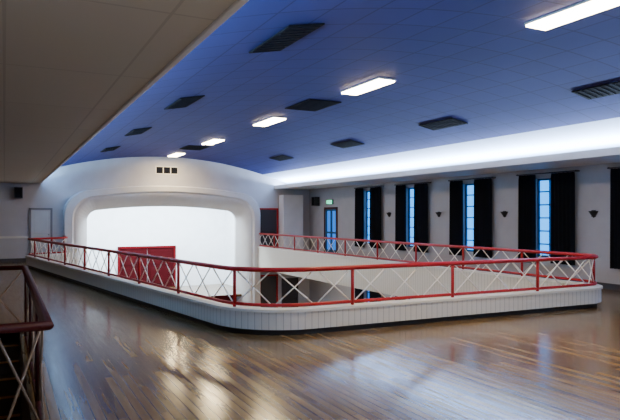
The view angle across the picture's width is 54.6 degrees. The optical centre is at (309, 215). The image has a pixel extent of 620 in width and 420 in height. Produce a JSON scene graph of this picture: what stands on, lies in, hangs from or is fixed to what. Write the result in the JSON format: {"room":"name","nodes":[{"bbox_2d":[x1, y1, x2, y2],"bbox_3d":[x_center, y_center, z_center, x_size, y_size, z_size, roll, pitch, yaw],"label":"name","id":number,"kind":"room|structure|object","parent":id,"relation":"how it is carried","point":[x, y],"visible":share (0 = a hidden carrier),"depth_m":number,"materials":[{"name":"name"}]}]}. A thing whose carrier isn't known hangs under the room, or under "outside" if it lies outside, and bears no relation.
{"room":"community hall","nodes":[
{"label":"community hall","id":0,"kind":"room"},
{"bbox_2d":[0,0,235,182],"bbox_3d":[-5.832,-1.349,9.430,4.170,0.259,27.100,0,0,-27],"label":"ceiling","id":1,"kind":"structure","parent":0,"point":[67,67],"depth_m":4.71,"materials":[{"name":"beige paint"}]},
{"bbox_2d":[39,0,248,183],"bbox_3d":[-3.952,-1.280,10.388,0.050,0.160,27.100,0,0,-27],"label":"trim","id":2,"kind":"structure","parent":1,"relation":"attached to","point":[237,4],"depth_m":4.67,"materials":[{"name":"white paint"}]},
{"bbox_2d":[0,157,308,307],"bbox_3d":[-6.936,1.050,24.075,15.500,7.300,0.001,0,0,-27],"label":"wall","id":3,"kind":"structure","parent":0,"point":[60,186],"depth_m":23.82,"materials":[{"name":"paint"}]},
{"bbox_2d":[0,258,25,262],"bbox_3d":[-12.143,1.630,21.408,3.800,0.140,0.025,0,0,-27],"label":"baseboard","id":4,"kind":"structure","parent":3,"relation":"attached to","point":[11,259],"depth_m":22.03,"materials":[{"name":"black wood"}]},
{"bbox_2d":[0,236,27,238],"bbox_3d":[-12.142,0.780,21.406,3.800,0.080,0.030,0,0,-27],"label":"trim","id":5,"kind":"structure","parent":3,"relation":"attached to","point":[1,237],"depth_m":22.03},
{"bbox_2d":[14,187,22,197],"bbox_3d":[-10.688,-0.850,21.989,0.280,0.400,0.310,0,0,-27],"label":"wall speaker","id":6,"kind":"object","parent":3,"relation":"attached to","point":[18,191],"visible":1,"depth_m":21.85,"materials":[{"name":"metal"}]},
{"bbox_2d":[29,208,52,254],"bbox_3d":[-10.059,0.700,22.428,0.800,2.000,0.100,0,0,-27],"label":"door","id":7,"kind":"structure","parent":3,"relation":"in","point":[40,219],"depth_m":22.43,"materials":[{"name":"metal"}]},
{"bbox_2d":[63,186,260,306],"bbox_3d":[-5.878,1.735,24.687,7.960,5.930,0.870,0,0,-27],"label":"arch","id":8,"kind":"object","parent":3,"relation":"attached to","point":[245,210],"visible":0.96,"depth_m":24.82,"materials":[{"name":"paint"}]},
{"bbox_2d":[155,166,177,174],"bbox_3d":[-5.874,-1.870,24.591,0.920,0.340,0.045,0,0,-27],"label":"air vent","id":9,"kind":"object","parent":3,"relation":"in","point":[167,170],"visible":1,"depth_m":24.58,"materials":[{"name":"black metal"}]},
{"bbox_2d":[260,208,277,247],"bbox_3d":[-1.835,0.675,26.618,0.940,2.050,0.100,0,0,-27],"label":"door","id":10,"kind":"structure","parent":3,"relation":"in","point":[269,216],"depth_m":26.64,"materials":[{"name":"black wood"}]},
{"bbox_2d":[261,274,277,307],"bbox_3d":[-1.835,3.650,26.618,0.900,2.100,0.100,0,0,-27],"label":"door","id":11,"kind":"structure","parent":3,"relation":"in","point":[269,284],"depth_m":26.67,"materials":[{"name":"black wood"}]},
{"bbox_2d":[282,278,297,307],"bbox_3d":[-0.899,3.750,27.095,0.800,1.900,0.100,0,0,-27],"label":"door","id":12,"kind":"structure","parent":3,"relation":"in","point":[292,297],"depth_m":27.09,"materials":[{"name":"metal"}]},
{"bbox_2d":[87,206,233,285],"bbox_3d":[-6.916,1.100,26.723,7.800,4.600,3.700,0,0,-27],"label":"wall","id":13,"kind":"structure","parent":0,"point":[204,235],"depth_m":29.00,"materials":[{"name":"white paint"}]},
{"bbox_2d":[118,245,175,286],"bbox_3d":[-7.679,2.410,28.332,2.700,1.980,0.120,0,0,-27],"label":"door","id":14,"kind":"structure","parent":13,"relation":"in","point":[163,251],"depth_m":28.39,"materials":[{"name":"red wood"}]},
{"bbox_2d":[171,284,241,304],"bbox_3d":[-6.802,4.050,26.500,7.800,1.300,4.200,0,0,-27],"label":"floor","id":15,"kind":"structure","parent":0,"point":[212,289],"depth_m":27.39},
{"bbox_2d":[279,195,302,250],"bbox_3d":[-0.848,0.380,26.896,0.990,2.640,0.500,0,0,-27],"label":"wall pier","id":16,"kind":"object","parent":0,"point":[290,206],"visible":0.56,"depth_m":26.66,"materials":[{"name":"white paint"}]},
{"bbox_2d":[0,262,619,419],"bbox_3d":[-0.784,1.700,12.002,15.500,0.001,27.100,0,0,-27],"label":"floor","id":17,"kind":"structure","parent":0,"point":[107,356],"depth_m":6.78,"materials":[{"name":"brown wood"}]},
{"bbox_2d":[0,265,53,419],"bbox_3d":[-3.929,1.218,6.157,2.041,0.963,5.431,0,0,-27],"label":"staircase railing","id":18,"kind":"object","parent":17,"relation":"on","point":[37,318],"depth_m":5.04,"materials":[{"name":"red metal"}]},
{"bbox_2d":[25,246,602,334],"bbox_3d":[-2.394,1.812,16.763,9.710,0.975,17.157,0,0,-27],"label":"balcony parapet","id":19,"kind":"object","parent":17,"relation":"attached to","point":[222,316],"visible":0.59,"depth_m":10.54,"materials":[{"name":"white paint"}]},
{"bbox_2d":[28,233,598,306],"bbox_3d":[-2.415,1.031,16.805,9.571,0.588,17.112,0,0,-27],"label":"balcony railing","id":20,"kind":"object","parent":19,"relation":"on","point":[572,256],"depth_m":10.55,"materials":[{"name":"red metal"}]},
{"bbox_2d":[60,0,619,183],"bbox_3d":[0.303,-1.935,12.556,10.800,0.971,27.100,0,0,-27],"label":"ceiling","id":21,"kind":"structure","parent":0,"point":[477,63],"depth_m":10.76,"materials":[{"name":"blue paint"}]},
{"bbox_2d":[100,146,120,151],"bbox_3d":[-6.297,-2.103,18.901,0.440,0.111,1.200,0,0,-27],"label":"ceiling vent","id":22,"kind":"object","parent":21,"relation":"attached to","point":[110,148],"depth_m":18.69,"materials":[{"name":"black metal"}]},
{"bbox_2d":[124,127,151,135],"bbox_3d":[-4.300,-2.103,14.981,0.440,0.111,1.200,0,0,-27],"label":"ceiling vent","id":23,"kind":"object","parent":21,"relation":"attached to","point":[135,131],"depth_m":14.81,"materials":[{"name":"black metal"}]},
{"bbox_2d":[167,152,184,156],"bbox_3d":[-5.213,-2.387,23.382,0.360,0.055,1.340,0,0,-27],"label":"ceiling light fixture","id":24,"kind":"object","parent":21,"relation":"attached to","point":[176,154],"depth_m":23.04,"materials":[{"name":"white plastic"}]},
{"bbox_2d":[164,95,204,109],"bbox_3d":[-2.348,-2.103,11.149,0.440,0.111,1.200,0,0,-27],"label":"ceiling vent","id":25,"kind":"object","parent":21,"relation":"attached to","point":[184,102],"depth_m":11.03,"materials":[{"name":"black metal"}]},
{"bbox_2d":[180,145,209,149],"bbox_3d":[-4.078,-2.399,21.154,0.760,0.029,1.200,0,0,-27],"label":"ceiling vent","id":26,"kind":"object","parent":21,"relation":"attached to","point":[190,147],"depth_m":20.97,"materials":[{"name":"black metal"}]},
{"bbox_2d":[201,138,224,144],"bbox_3d":[-3.125,-2.387,19.283,0.360,0.055,1.340,0,0,-27],"label":"ceiling light fixture","id":27,"kind":"object","parent":21,"relation":"attached to","point":[215,140],"depth_m":19.01,"materials":[{"name":"white plastic"}]},
{"bbox_2d":[253,116,286,126],"bbox_3d":[-1.037,-2.387,15.184,0.360,0.055,1.340,0,0,-27],"label":"ceiling light fixture","id":28,"kind":"object","parent":21,"relation":"attached to","point":[274,119],"depth_m":14.98,"materials":[{"name":"white plastic"}]},
{"bbox_2d":[270,155,292,160],"bbox_3d":[-1.042,-2.103,21.803,0.440,0.111,1.200,0,0,-27],"label":"ceiling vent","id":29,"kind":"object","parent":21,"relation":"attached to","point":[282,157],"depth_m":21.71,"materials":[{"name":"black metal"}]},
{"bbox_2d":[249,23,324,52],"bbox_3d":[-0.305,-2.103,7.140,0.440,0.111,1.200,0,0,-27],"label":"ceiling vent","id":30,"kind":"object","parent":21,"relation":"attached to","point":[290,34],"depth_m":7.02,"materials":[{"name":"black metal"}]},
{"bbox_2d":[285,99,340,110],"bbox_3d":[0.053,-2.399,13.046,0.760,0.029,1.200,0,0,-27],"label":"ceiling vent","id":31,"kind":"object","parent":21,"relation":"in","point":[309,104],"depth_m":12.95,"materials":[{"name":"black metal"}]},
{"bbox_2d":[331,140,363,148],"bbox_3d":[1.092,-2.103,17.616,0.440,0.111,1.200,0,0,-27],"label":"ceiling vent","id":32,"kind":"object","parent":21,"relation":"in","point":[350,143],"depth_m":17.54,"materials":[{"name":"black metal"}]},
{"bbox_2d":[340,77,395,94],"bbox_3d":[1.052,-2.387,11.086,0.360,0.055,1.340,0,0,-27],"label":"ceiling light fixture","id":33,"kind":"object","parent":21,"relation":"attached to","point":[378,82],"depth_m":10.93,"materials":[{"name":"white plastic"}]},
{"bbox_2d":[419,118,467,130],"bbox_3d":[3.044,-2.103,13.784,0.440,0.111,1.200,0,0,-27],"label":"ceiling vent","id":34,"kind":"object","parent":21,"relation":"in","point":[450,122],"depth_m":13.71,"materials":[{"name":"black metal"}]},
{"bbox_2d":[524,0,619,29],"bbox_3d":[3.140,-2.387,6.987,0.360,0.055,1.340,0,0,-27],"label":"ceiling light fixture","id":35,"kind":"object","parent":21,"relation":"attached to","point":[585,8],"depth_m":7.03,"materials":[{"name":"white plastic"}]},
{"bbox_2d":[572,81,619,99],"bbox_3d":[4.996,-2.103,9.953,0.440,0.111,1.200,0,0,-27],"label":"ceiling vent","id":36,"kind":"object","parent":21,"relation":"in","point":[613,88],"depth_m":10.11,"materials":[{"name":"black metal"}]},
{"bbox_2d":[281,146,619,188],"bbox_3d":[5.350,-1.349,15.128,1.730,0.259,27.100,0,0,-27],"label":"ceiling","id":37,"kind":"structure","parent":0,"point":[615,158],"depth_m":16.45,"materials":[{"name":"white paint"}]},
{"bbox_2d":[274,147,619,188],"bbox_3d":[4.557,-1.280,14.724,0.050,0.160,27.100,0,0,-27],"label":"trim","id":38,"kind":"structure","parent":37,"relation":"attached to","point":[611,151],"depth_m":15.19,"materials":[{"name":"white paint"}]},
{"bbox_2d":[309,162,619,306],"bbox_3d":[6.210,1.740,15.566,0.200,5.920,27.100,0,0,-27],"label":"wall","id":39,"kind":"structure","parent":0,"point":[592,183],"depth_m":17.20,"materials":[{"name":"paint"}]},
{"bbox_2d":[311,197,319,205],"bbox_3d":[0.263,-0.650,26.677,0.310,0.400,0.300,0,0,-27],"label":"wall speaker","id":40,"kind":"object","parent":39,"relation":"attached to","point":[315,201],"visible":1,"depth_m":26.55,"materials":[{"name":"metal"}]},
{"bbox_2d":[324,207,337,254],"bbox_3d":[0.918,0.660,25.776,0.100,2.080,1.160,0,0,-27],"label":"door","id":41,"kind":"structure","parent":39,"relation":"in","point":[330,213],"depth_m":25.75,"materials":[{"name":"paint"}]},
{"bbox_2d":[366,191,369,243],"bbox_3d":[2.396,0.050,23.106,0.070,2.060,0.760,0,0,-27],"label":"window","id":42,"kind":"structure","parent":39,"relation":"in","point":[367,192],"depth_m":23.37,"materials":[{"name":"glass"}]},
{"bbox_2d":[355,288,380,302],"bbox_3d":[2.227,3.295,22.963,0.183,1.910,1.902,0,0,-27],"label":"window curtain","id":43,"kind":"object","parent":39,"relation":"attached to","point":[357,291],"visible":0.12,"depth_m":23.24,"materials":[{"name":"fabric"}]},
{"bbox_2d":[366,290,369,298],"bbox_3d":[2.396,3.225,23.106,0.070,1.550,0.760,0,0,-27],"label":"window","id":44,"kind":"structure","parent":39,"relation":"in","point":[367,291],"depth_m":23.39,"materials":[{"name":"glass"}]},
{"bbox_2d":[354,186,383,247],"bbox_3d":[2.227,0.040,22.963,0.183,2.320,1.902,0,0,-27],"label":"window curtain","id":45,"kind":"object","parent":39,"relation":"attached to","point":[375,191],"visible":0.97,"depth_m":22.71,"materials":[{"name":"fabric"}]},
{"bbox_2d":[408,188,413,246],"bbox_3d":[3.645,0.050,20.656,0.070,2.060,0.760,0,0,-27],"label":"window","id":46,"kind":"structure","parent":39,"relation":"in","point":[410,190],"depth_m":20.90,"materials":[{"name":"glass"}]},
{"bbox_2d":[394,182,430,251],"bbox_3d":[3.475,0.040,20.512,0.183,2.320,1.902,0,0,-27],"label":"window curtain","id":47,"kind":"object","parent":39,"relation":"attached to","point":[420,190],"visible":0.98,"depth_m":20.26,"materials":[{"name":"fabric"}]},
{"bbox_2d":[465,183,473,251],"bbox_3d":[4.961,0.050,18.072,0.070,2.060,0.760,0,0,-27],"label":"window","id":48,"kind":"structure","parent":39,"relation":"in","point":[469,188],"depth_m":18.30,"materials":[{"name":"glass"}]},
{"bbox_2d":[448,177,495,257],"bbox_3d":[4.792,0.040,17.928,0.183,2.320,1.902,0,0,-27],"label":"window curtain","id":49,"kind":"object","parent":39,"relation":"attached to","point":[482,225],"visible":0.95,"depth_m":17.60,"materials":[{"name":"fabric"}]},
{"bbox_2d":[346,255,619,290],"bbox_3d":[6.723,1.630,14.312,0.025,0.140,24.400,0,0,-27],"label":"baseboard","id":50,"kind":"structure","parent":39,"relation":"attached to","point":[610,286],"depth_m":14.02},
{"bbox_2d":[537,178,550,256],"bbox_3d":[6.232,0.050,15.577,0.070,2.060,0.760,0,0,-27],"label":"window","id":51,"kind":"structure","parent":39,"relation":"in","point":[543,185],"depth_m":15.76,"materials":[{"name":"glass"}]},
{"bbox_2d":[516,170,579,264],"bbox_3d":[6.063,0.040,15.434,0.183,2.320,1.902,0,0,-27],"label":"window curtain","id":52,"kind":"object","parent":39,"relation":"attached to","point":[562,239],"visible":0.92,"depth_m":15.11,"materials":[{"name":"fabric"}]},
{"bbox_2d":[588,210,597,217],"bbox_3d":[6.700,-0.050,14.244,0.127,0.180,0.260,0,0,-27],"label":"wall sconce","id":53,"kind":"object","parent":39,"relation":"attached to","point":[593,213],"visible":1,"depth_m":14.21,"materials":[{"name":"metal"}]},
{"bbox_2d":[607,167,619,268],"bbox_3d":[7.311,0.040,12.983,0.183,2.320,1.902,0,0,-27],"label":"window curtain","id":54,"kind":"object","parent":39,"relation":"attached to","point":[614,173],"visible":1,"depth_m":13.62,"materials":[{"name":"fabric"}]},
{"bbox_3d":[-0.784,4.750,12.002,15.500,0.100,27.100,0,0,-27],"label":"ground","id":55,"kind":"structure","parent":0,"visible":0},
{"bbox_2d":[0,333,30,419],"bbox_3d":[-3.960,3.235,6.119,1.940,3.050,5.300,0,0,-27],"label":"staircase","id":56,"kind":"structure","parent":55,"relation":"on","point":[9,385],"depth_m":8.07,"materials":[{"name":"brown wood"}]}
]}

